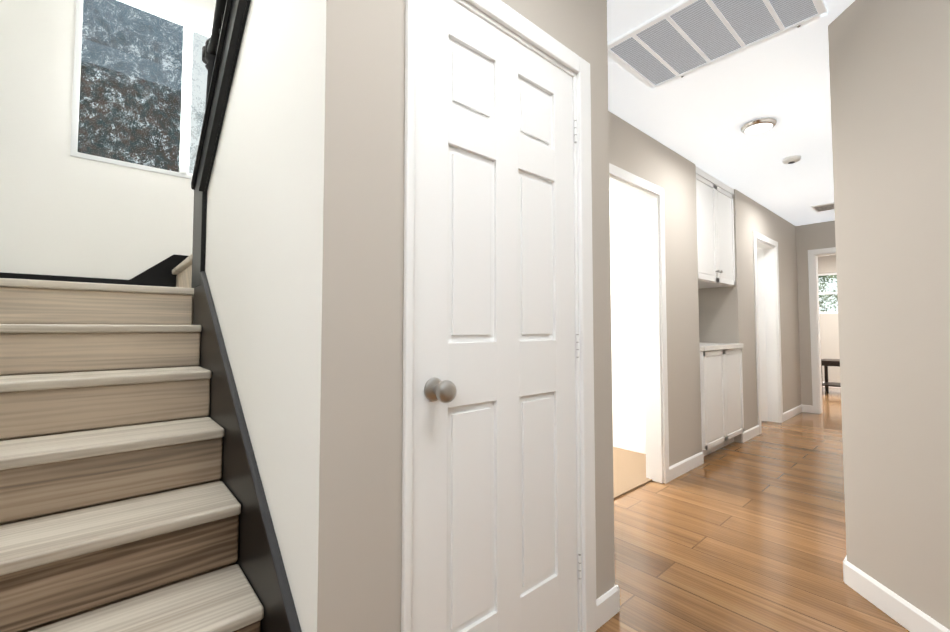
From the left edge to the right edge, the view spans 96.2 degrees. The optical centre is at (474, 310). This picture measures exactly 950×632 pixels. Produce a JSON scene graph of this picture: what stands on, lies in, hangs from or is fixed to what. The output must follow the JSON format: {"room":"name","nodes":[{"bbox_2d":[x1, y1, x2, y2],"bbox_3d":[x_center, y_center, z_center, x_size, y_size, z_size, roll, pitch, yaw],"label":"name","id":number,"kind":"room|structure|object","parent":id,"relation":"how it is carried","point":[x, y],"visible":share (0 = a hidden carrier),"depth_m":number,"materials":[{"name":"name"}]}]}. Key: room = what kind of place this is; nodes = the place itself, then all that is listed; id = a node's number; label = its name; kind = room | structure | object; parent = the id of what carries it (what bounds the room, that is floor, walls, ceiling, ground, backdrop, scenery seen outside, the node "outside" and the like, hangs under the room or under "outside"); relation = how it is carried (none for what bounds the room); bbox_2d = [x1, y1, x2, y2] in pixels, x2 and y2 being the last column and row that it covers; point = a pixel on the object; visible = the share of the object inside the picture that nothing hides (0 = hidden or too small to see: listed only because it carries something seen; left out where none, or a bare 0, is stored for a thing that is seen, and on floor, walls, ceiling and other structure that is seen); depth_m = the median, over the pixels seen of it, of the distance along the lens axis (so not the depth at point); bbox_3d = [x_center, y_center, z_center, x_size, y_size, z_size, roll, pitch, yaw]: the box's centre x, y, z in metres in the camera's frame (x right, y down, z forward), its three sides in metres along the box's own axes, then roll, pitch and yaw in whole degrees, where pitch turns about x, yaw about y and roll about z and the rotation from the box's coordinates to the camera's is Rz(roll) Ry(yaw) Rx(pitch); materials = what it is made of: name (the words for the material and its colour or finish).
{"room":"home hallway","nodes":[
{"label":"home hallway","id":0,"kind":"room"},
{"bbox_2d":[0,0,215,279],"bbox_3d":[-1.954,-1.298,2.918,2.190,5.000,0.120,2,-3,-41],"label":"wall","id":1,"kind":"structure","parent":0,"point":[63,212],"depth_m":2.45,"materials":[{"name":"white paint"}]},
{"bbox_2d":[0,254,183,286],"bbox_3d":[-1.898,0.417,2.802,1.883,1.564,0.019,2,-3,-41],"label":"trim","id":2,"kind":"structure","parent":1,"relation":"attached to","point":[160,274],"depth_m":2.67,"materials":[{"name":"black wood"}]},
{"bbox_2d":[70,0,211,178],"bbox_3d":[-1.932,-1.424,2.888,1.145,1.080,0.052,2,-3,-41],"label":"window","id":3,"kind":"structure","parent":1,"relation":"in","point":[189,27],"depth_m":2.76,"materials":[{"name":"white plastic"}]},
{"bbox_2d":[205,0,325,631],"bbox_3d":[-0.834,-0.292,1.583,0.100,2.879,1.639,2,-3,-41],"label":"wall","id":4,"kind":"structure","parent":0,"point":[264,240],"depth_m":1.15,"materials":[{"name":"white paint"}]},
{"bbox_2d":[202,0,226,108],"bbox_3d":[-0.866,-1.528,1.656,0.090,1.709,1.644,2,-3,-41],"label":"rail","id":5,"kind":"object","parent":4,"relation":"on","point":[209,49],"visible":0.06,"depth_m":2.12,"materials":[{"name":"black"}]},
{"bbox_2d":[184,0,301,631],"bbox_3d":[-0.849,-0.304,1.584,0.148,2.904,1.673,2,-3,-41],"label":"trim","id":6,"kind":"structure","parent":4,"relation":"attached to","point":[259,562],"depth_m":1.49,"materials":[{"name":"black wood"}]},
{"bbox_2d":[317,0,614,631],"bbox_3d":[-0.061,-0.076,1.492,1.153,2.440,0.500,2,-3,-41],"label":"wall","id":7,"kind":"structure","parent":0,"point":[360,515],"depth_m":1.00,"materials":[{"name":"beige paint"}]},
{"bbox_2d":[412,0,580,631],"bbox_3d":[0.117,0.122,1.291,0.691,2.011,0.107,2,-3,-41],"label":"closet door","id":8,"kind":"structure","parent":7,"relation":"in","point":[494,492],"depth_m":1.26,"materials":[{"name":"white wood"}]},
{"bbox_2d":[401,0,596,631],"bbox_3d":[0.090,0.097,1.355,0.806,2.083,0.136,2,-3,-41],"label":"trim","id":9,"kind":"structure","parent":7,"relation":"attached to","point":[503,17],"depth_m":1.50,"materials":[{"name":"white wood"}]},
{"bbox_2d":[596,585,619,614],"bbox_3d":[0.395,1.110,1.808,0.013,0.095,0.473,2,-3,-41],"label":"baseboard","id":10,"kind":"structure","parent":7,"relation":"attached to","point":[609,601],"depth_m":1.60,"materials":[{"name":"white wood"}]},
{"bbox_2d":[609,188,645,453],"bbox_3d":[0.774,0.050,4.508,0.060,2.440,2.700,2,-3,-41],"label":"wall","id":11,"kind":"structure","parent":0,"point":[627,340],"depth_m":3.79,"materials":[{"name":"white paint"}]},
{"bbox_2d":[613,447,651,498],"bbox_3d":[0.087,1.233,3.747,1.910,0.012,2.625,2,-3,-41],"label":"floor","id":12,"kind":"structure","parent":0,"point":[629,470],"depth_m":3.19,"materials":[{"name":"brown"}]},
{"bbox_2d":[608,111,800,466],"bbox_3d":[1.974,0.034,4.124,5.380,2.440,0.780,2,-3,-41],"label":"wall","id":13,"kind":"structure","parent":0,"point":[695,316],"depth_m":3.43,"materials":[{"name":"beige paint"}]},
{"bbox_2d":[609,163,669,483],"bbox_3d":[0.986,0.149,2.803,0.920,2.100,0.136,2,-3,-41],"label":"door frame","id":14,"kind":"structure","parent":13,"relation":"attached to","point":[649,195],"depth_m":3.04,"materials":[{"name":"white wood"}]},
{"bbox_2d":[669,452,703,480],"bbox_3d":[1.600,1.169,3.220,0.610,0.095,0.013,2,-3,-41],"label":"baseboard","id":15,"kind":"structure","parent":13,"relation":"attached to","point":[680,468],"depth_m":3.20,"materials":[{"name":"white wood"}]},
{"bbox_2d":[741,425,759,442],"bbox_3d":[2.717,1.210,4.198,0.500,0.095,0.013,2,-3,-41],"label":"baseboard","id":16,"kind":"structure","parent":13,"relation":"attached to","point":[752,432],"depth_m":4.17,"materials":[{"name":"white wood"}]},
{"bbox_2d":[757,248,767,420],"bbox_3d":[3.043,0.276,5.079,0.469,2.020,0.610,2,-3,-41],"label":"hall door","id":17,"kind":"structure","parent":13,"relation":"in","point":[762,340],"depth_m":4.99,"materials":[{"name":"white wood"}]},
{"bbox_2d":[753,231,782,433],"bbox_3d":[3.194,0.229,4.735,0.870,2.100,0.136,2,-3,-41],"label":"door frame","id":18,"kind":"structure","parent":13,"relation":"attached to","point":[769,246],"depth_m":4.95,"materials":[{"name":"white wood"}]},
{"bbox_2d":[783,404,805,421],"bbox_3d":[3.918,1.253,5.232,0.930,0.095,0.040,2,-3,-41],"label":"baseboard","id":19,"kind":"structure","parent":13,"relation":"attached to","point":[795,411],"depth_m":5.26,"materials":[{"name":"white wood"}]},
{"bbox_2d":[607,0,854,256],"bbox_3d":[2.139,-1.379,3.143,14.800,0.300,8.400,2,-3,-41],"label":"ceiling","id":20,"kind":"structure","parent":0,"point":[699,118],"depth_m":2.67,"materials":[{"name":"white paint"}]},
{"bbox_2d":[608,0,827,89],"bbox_3d":[1.059,-1.268,1.942,0.530,0.020,0.775,2,-3,-41],"label":"ceiling vent","id":21,"kind":"object","parent":20,"relation":"in","point":[684,38],"visible":0.94,"depth_m":1.95,"materials":[{"name":"white metal"}]},
{"bbox_2d":[740,116,777,134],"bbox_3d":[1.885,-1.221,2.834,0.210,0.040,0.210,2,-3,-41],"label":"recessed light","id":22,"kind":"object","parent":20,"relation":"in","point":[758,125],"visible":1,"depth_m":2.79,"materials":[{"name":"silver metal"}]},
{"bbox_2d":[782,155,800,163],"bbox_3d":[2.523,-1.198,3.396,0.120,0.040,0.120,2,-3,-41],"label":"smoke detector","id":23,"kind":"object","parent":20,"relation":"attached to","point":[792,159],"visible":1,"depth_m":3.37,"materials":[{"name":"white plastic"}]},
{"bbox_2d":[811,202,833,211],"bbox_3d":[3.978,-1.156,4.679,0.300,0.016,0.400,2,-3,-41],"label":"ceiling vent","id":24,"kind":"object","parent":20,"relation":"in","point":[823,207],"visible":0.44,"depth_m":4.73,"materials":[{"name":"white metal"}]},
{"bbox_2d":[596,387,909,631],"bbox_3d":[2.139,1.269,3.033,14.800,0.120,8.400,2,-3,-41],"label":"floor","id":25,"kind":"structure","parent":0,"point":[749,535],"depth_m":2.15,"materials":[{"name":"brown wood"}]},
{"bbox_2d":[0,253,263,631],"bbox_3d":[-1.101,-0.211,1.909,1.892,2.745,2.410,2,-3,-41],"label":"staircase","id":26,"kind":"structure","parent":25,"relation":"on","point":[120,507],"depth_m":1.32,"materials":[{"name":"brown wood"}]},
{"bbox_2d":[696,166,743,455],"bbox_3d":[1.971,0.030,4.013,0.924,2.437,0.698,2,-3,-41],"label":"tall cabinet","id":27,"kind":"object","parent":25,"relation":"on","point":[721,391],"visible":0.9,"depth_m":3.75,"materials":[{"name":"painted wood"},{"name":"brushed nickel"}]},
{"bbox_2d":[821,359,840,393],"bbox_3d":[6.038,1.095,7.016,0.550,0.560,0.550,2,-3,-41],"label":"side table","id":28,"kind":"object","parent":25,"relation":"on","point":[825,363],"visible":0.42,"depth_m":7.00,"materials":[{"name":"black wood"}]},
{"bbox_2d":[796,220,835,405],"bbox_3d":[4.648,0.080,5.244,0.120,2.440,1.296,2,-3,-41],"label":"wall","id":29,"kind":"structure","parent":0,"point":[820,235],"depth_m":5.54,"materials":[{"name":"beige"}]},
{"bbox_2d":[808,247,835,413],"bbox_3d":[4.666,0.249,5.204,0.136,2.100,0.890,2,-3,-41],"label":"door frame","id":30,"kind":"structure","parent":29,"relation":"attached to","point":[813,255],"depth_m":5.46,"materials":[{"name":"white wood"}]},
{"bbox_2d":[818,255,840,382],"bbox_3d":[7.074,0.171,7.405,0.120,2.440,4.640,2,-3,-41],"label":"wall","id":31,"kind":"structure","parent":0,"point":[829,333],"depth_m":7.88,"materials":[{"name":"beige paint"}]},
{"bbox_2d":[818,272,837,313],"bbox_3d":[6.561,-0.324,8.020,0.050,0.760,0.730,2,-3,-41],"label":"room window","id":32,"kind":"structure","parent":31,"relation":"in","point":[827,293],"depth_m":7.96,"materials":[{"name":"white"}]},
{"bbox_2d":[828,0,949,629],"bbox_3d":[1.558,-0.115,0.562,0.120,2.440,2.600,0,-2,4],"label":"wall","id":33,"kind":"structure","parent":0,"point":[889,65],"depth_m":1.59,"materials":[{"name":"beige paint"}]},
{"bbox_2d":[843,559,949,631],"bbox_3d":[1.497,1.056,0.514,1.849,0.095,1.833,2,-3,-41],"label":"baseboard","id":34,"kind":"structure","parent":33,"relation":"attached to","point":[908,616],"depth_m":1.60,"materials":[{"name":"white wood"}]},
{"label":"outside","id":35,"kind":"structure","parent":0,"visible":0},
{"bbox_2d":[77,0,209,173],"bbox_3d":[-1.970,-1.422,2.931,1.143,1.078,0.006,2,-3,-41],"label":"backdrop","id":36,"kind":"structure","parent":35,"point":[123,121],"depth_m":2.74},
{"bbox_2d":[818,275,837,311],"bbox_3d":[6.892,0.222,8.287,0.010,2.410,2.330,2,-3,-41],"label":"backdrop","id":37,"kind":"structure","parent":35,"point":[829,281],"depth_m":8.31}
]}

